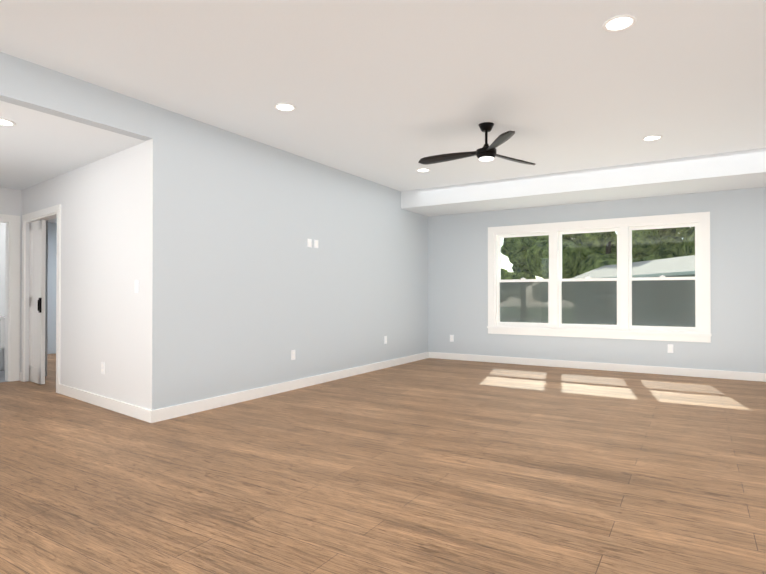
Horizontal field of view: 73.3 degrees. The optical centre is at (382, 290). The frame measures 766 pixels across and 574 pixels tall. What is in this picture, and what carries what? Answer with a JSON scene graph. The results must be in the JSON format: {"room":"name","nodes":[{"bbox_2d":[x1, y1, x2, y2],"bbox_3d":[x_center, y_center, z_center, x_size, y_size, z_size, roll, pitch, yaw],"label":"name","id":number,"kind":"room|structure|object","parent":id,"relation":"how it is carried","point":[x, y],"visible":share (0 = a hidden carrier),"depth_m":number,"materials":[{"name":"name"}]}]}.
{"room":"empty living room","nodes":[
{"label":"empty living room","id":0,"kind":"room"},
{"bbox_2d":[0,223,5,370],"bbox_3d":[-5.726,-0.065,7.716,2.816,2.440,0.493,0,-1,31],"label":"wall","id":1,"kind":"structure","parent":0,"point":[2,263],"depth_m":7.14,"materials":[{"name":"white paint"}]},
{"bbox_2d":[0,370,7,381],"bbox_3d":[-6.218,1.147,6.933,2.849,0.004,1.720,0,-1,39],"label":"floor","id":2,"kind":"structure","parent":0,"point":[2,376],"depth_m":6.88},
{"bbox_2d":[0,348,3,370],"bbox_3d":[-6.369,0.903,7.665,1.670,0.496,0.778,0,-1,39],"label":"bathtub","id":3,"kind":"object","parent":2,"relation":"on","point":[1,359],"visible":0.67,"depth_m":7.42,"materials":[{"name":"white ceramic"}]},
{"bbox_2d":[0,316,4,348],"bbox_3d":[-5.362,0.749,6.884,0.420,0.800,0.705,0,-1,39],"label":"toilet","id":4,"kind":"object","parent":2,"relation":"on","point":[2,331],"visible":0.23,"depth_m":6.90,"materials":[{"name":"white ceramic"}]},
{"bbox_2d":[0,187,20,371],"bbox_3d":[-5.391,-0.080,5.799,0.120,2.440,2.200,0,-1,39],"label":"wall","id":5,"kind":"structure","parent":0,"point":[10,201],"depth_m":6.55,"materials":[{"name":"white paint"}]},
{"bbox_2d":[0,214,19,381],"bbox_3d":[-5.005,0.091,6.263,0.150,2.105,0.959,0,-1,39],"label":"door frame","id":6,"kind":"structure","parent":5,"relation":"attached to","point":[12,319],"depth_m":6.54,"materials":[{"name":"white wood"}]},
{"bbox_2d":[45,220,56,375],"bbox_3d":[-5.494,-0.065,7.710,2.447,2.440,0.527,0,-1,31],"label":"wall","id":7,"kind":"structure","parent":0,"point":[50,294],"depth_m":6.97,"materials":[{"name":"grey paint"}]},
{"bbox_2d":[0,101,145,222],"bbox_3d":[-5.771,-1.342,6.773,8.670,0.100,10.840,0,-1,31],"label":"ceiling","id":8,"kind":"structure","parent":0,"point":[36,147],"depth_m":4.64,"materials":[{"name":"white paint"}]},
{"bbox_2d":[0,118,15,125],"bbox_3d":[-2.961,-1.310,3.995,0.188,0.012,0.188,0,-1,31],"label":"recessed light","id":9,"kind":"object","parent":8,"relation":"in","point":[4,122],"visible":1,"depth_m":4.01,"materials":[{"name":"white plastic"}]},
{"bbox_2d":[20,141,145,407],"bbox_3d":[-3.368,-0.081,5.640,3.449,2.440,0.120,0,-1,39],"label":"wall","id":10,"kind":"structure","parent":0,"point":[102,201],"depth_m":5.07,"materials":[{"name":"white paint"}]},
{"bbox_2d":[29,220,45,383],"bbox_3d":[-4.306,0.136,6.391,0.434,2.002,0.136,0,-1,31],"label":"sliding door","id":11,"kind":"structure","parent":10,"relation":"in","point":[37,272],"depth_m":6.35,"materials":[{"name":"white wood"}]},
{"bbox_2d":[21,204,60,392],"bbox_3d":[-4.050,0.091,6.186,1.250,2.105,0.138,0,-1,39],"label":"door frame","id":12,"kind":"structure","parent":10,"relation":"attached to","point":[50,213],"depth_m":5.93,"materials":[{"name":"white wood"}]},
{"bbox_2d":[101,362,104,373],"bbox_3d":[-2.740,0.754,5.035,0.070,0.115,0.009,0,-1,39],"label":"outlet","id":13,"kind":"object","parent":10,"relation":"attached to","point":[102,367],"visible":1,"depth_m":5.02,"materials":[{"name":"white plastic"}]},
{"bbox_2d":[59,384,152,422],"bbox_3d":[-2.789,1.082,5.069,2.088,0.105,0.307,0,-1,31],"label":"baseboard","id":14,"kind":"structure","parent":10,"relation":"attached to","point":[137,412],"depth_m":4.91,"materials":[{"name":"white wood"}]},
{"bbox_2d":[135,280,138,292],"bbox_3d":[-2.200,-0.039,4.596,0.070,0.115,0.012,0,-1,39],"label":"light switch","id":15,"kind":"object","parent":10,"relation":"attached to","point":[136,286],"visible":1,"depth_m":4.58,"materials":[{"name":"white plastic"}]},
{"bbox_2d":[0,52,427,407],"bbox_3d":[-2.049,-0.236,4.426,0.120,2.730,10.720,0,-1,31],"label":"wall","id":16,"kind":"structure","parent":0,"point":[257,290],"depth_m":5.52,"materials":[{"name":"grey paint"}]},
{"bbox_2d":[153,352,428,422],"bbox_3d":[-0.598,1.095,6.668,0.014,0.105,5.285,0,-1,31],"label":"baseboard","id":17,"kind":"structure","parent":16,"relation":"attached to","point":[166,413],"depth_m":5.58,"materials":[{"name":"white wood"}]},
{"bbox_2d":[291,350,294,359],"bbox_3d":[-1.036,0.741,5.956,0.009,0.115,0.070,0,-1,31],"label":"electrical outlet","id":18,"kind":"object","parent":16,"relation":"attached to","point":[292,354],"visible":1,"depth_m":5.95,"materials":[{"name":"white plastic"}]},
{"bbox_2d":[307,239,311,246],"bbox_3d":[-0.884,-0.577,6.213,0.012,0.100,0.075,0,-1,31],"label":"switch","id":19,"kind":"object","parent":16,"relation":"attached to","point":[309,242],"visible":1,"depth_m":6.20,"materials":[{"name":"white plastic"}]},
{"bbox_2d":[314,240,317,247],"bbox_3d":[-0.816,-0.576,6.324,0.012,0.100,0.075,0,-1,31],"label":"switch","id":20,"kind":"object","parent":16,"relation":"attached to","point":[315,243],"visible":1,"depth_m":6.31,"materials":[{"name":"white plastic"}]},
{"bbox_2d":[0,353,765,573],"bbox_3d":[-1.907,1.189,4.398,17.720,0.120,10.840,0,-1,31],"label":"floor","id":21,"kind":"structure","parent":0,"point":[435,466],"depth_m":3.07,"materials":[{"name":"brown wood"}]},
{"bbox_2d":[0,0,765,190],"bbox_3d":[1.795,-1.678,2.165,9.050,0.120,10.840,0,-1,31],"label":"ceiling","id":22,"kind":"structure","parent":0,"point":[390,93],"depth_m":3.79,"materials":[{"name":"white paint"}]},
{"bbox_2d":[274,103,295,110],"bbox_3d":[-0.851,-1.596,4.480,0.188,0.012,0.188,0,-1,31],"label":"recessed light","id":23,"kind":"object","parent":22,"relation":"in","point":[284,107],"visible":1,"depth_m":4.47,"materials":[{"name":"white plastic"}]},
{"bbox_2d":[416,168,429,171],"bbox_3d":[0.527,-1.579,6.743,0.188,0.012,0.188,0,-1,31],"label":"recessed light","id":24,"kind":"object","parent":22,"relation":"in","point":[423,170],"visible":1,"depth_m":6.74,"materials":[{"name":"white plastic"}]},
{"bbox_2d":[418,122,535,164],"bbox_3d":[0.897,-1.428,5.047,1.123,0.336,1.206,0,-1,31],"label":"ceiling fan","id":25,"kind":"object","parent":22,"relation":"hanging from","point":[486,152],"visible":1,"depth_m":4.94,"materials":[{"name":"black metal"}]},
{"bbox_2d":[401,148,765,216],"bbox_3d":[4.298,-1.451,6.271,8.810,0.270,0.980,0,-1,31],"label":"soffit","id":26,"kind":"structure","parent":22,"relation":"attached to","point":[743,169],"depth_m":6.79,"materials":[{"name":"white paint"}]},
{"bbox_2d":[602,15,636,31],"bbox_3d":[1.420,-1.607,3.096,0.188,0.012,0.188,0,-1,31],"label":"recessed light","id":27,"kind":"object","parent":22,"relation":"in","point":[618,23],"visible":1,"depth_m":3.10,"materials":[{"name":"white plastic"}]},
{"bbox_2d":[642,135,661,140],"bbox_3d":[2.799,-1.589,5.359,0.188,0.012,0.188,0,-1,31],"label":"recessed light","id":28,"kind":"object","parent":22,"relation":"in","point":[652,138],"visible":0.98,"depth_m":5.36,"materials":[{"name":"white plastic"}]},
{"bbox_2d":[428,187,765,372],"bbox_3d":[4.595,-0.217,6.748,9.050,2.730,0.160,0,-1,31],"label":"wall","id":29,"kind":"structure","parent":0,"point":[458,276],"depth_m":7.35,"materials":[{"name":"grey paint"}]},
{"bbox_2d":[429,352,765,381],"bbox_3d":[4.541,1.095,6.669,8.790,0.105,0.014,0,-1,31],"label":"baseboard","id":30,"kind":"structure","parent":29,"relation":"attached to","point":[750,376],"depth_m":7.43,"materials":[{"name":"white wood"}]},
{"bbox_2d":[487,212,711,342],"bbox_3d":[3.055,-0.175,7.660,3.080,1.730,0.205,0,-1,31],"label":"double-hung window","id":31,"kind":"structure","parent":29,"relation":"in","point":[624,304],"depth_m":7.54,"materials":[{"name":"white wood"}]},
{"bbox_2d":[668,344,672,352],"bbox_3d":[3.932,0.790,7.045,0.070,0.115,0.009,0,-1,31],"label":"electrical outlet","id":32,"kind":"object","parent":29,"relation":"attached to","point":[670,348],"visible":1,"depth_m":7.04,"materials":[{"name":"white plastic"}]},
{"label":"outside","id":33,"kind":"structure","parent":0,"visible":0},
{"bbox_3d":[25.711,2.521,41.756,120.000,0.200,81.640,0,-1,31],"label":"lawn","id":34,"kind":"structure","parent":33,"visible":0},
{"bbox_2d":[501,268,515,279],"bbox_3d":[11.633,0.091,50.753,4.782,4.800,4.948,0,-1,31],"label":"tree","id":35,"kind":"object","parent":34,"relation":"on","point":[506,273],"depth_m":48.40,"materials":[{"name":"green plant"}]},
{"bbox_2d":[501,245,535,278],"bbox_3d":[12.615,-2.471,44.912,4.315,9.832,5.388,0,-1,31],"label":"tree","id":36,"kind":"object","parent":34,"relation":"on","point":[511,256],"depth_m":43.13,"materials":[{"name":"green plant"}]},
{"bbox_2d":[503,234,581,278],"bbox_3d":[13.584,-5.375,40.901,9.033,15.578,9.161,0,-1,31],"label":"tree","id":37,"kind":"object","parent":34,"relation":"on","point":[524,245],"depth_m":37.45,"materials":[{"name":"green plant"}]},
{"bbox_2d":[569,228,675,278],"bbox_3d":[16.317,-4.467,36.275,9.616,13.690,8.176,0,-1,31],"label":"tree","id":38,"kind":"object","parent":34,"relation":"on","point":[595,239],"depth_m":35.84,"materials":[{"name":"green plant"}]},
{"bbox_2d":[573,255,694,278],"bbox_3d":[12.259,0.420,19.899,4.140,3.660,15.600,0,0,-3],"label":"neighbouring house","id":39,"kind":"structure","parent":34,"relation":"on","point":[663,268],"depth_m":20.79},
{"bbox_2d":[616,227,689,261],"bbox_3d":[21.024,-5.255,37.500,7.863,15.284,9.757,0,-1,31],"label":"tree","id":40,"kind":"object","parent":34,"relation":"on","point":[673,235],"depth_m":36.35,"materials":[{"name":"green plant"}]},
{"bbox_2d":[643,235,684,260],"bbox_3d":[20.710,-4.604,33.995,8.319,13.928,11.146,0,-1,31],"label":"tree","id":41,"kind":"object","parent":34,"relation":"on","point":[668,255],"depth_m":34.02,"materials":[{"name":"green plant"}]},
{"bbox_2d":[682,227,694,255],"bbox_3d":[22.823,-4.826,30.741,8.888,14.322,7.854,0,-1,31],"label":"tree","id":42,"kind":"object","parent":34,"relation":"on","point":[690,239],"depth_m":31.67,"materials":[{"name":"green plant"}]}
]}

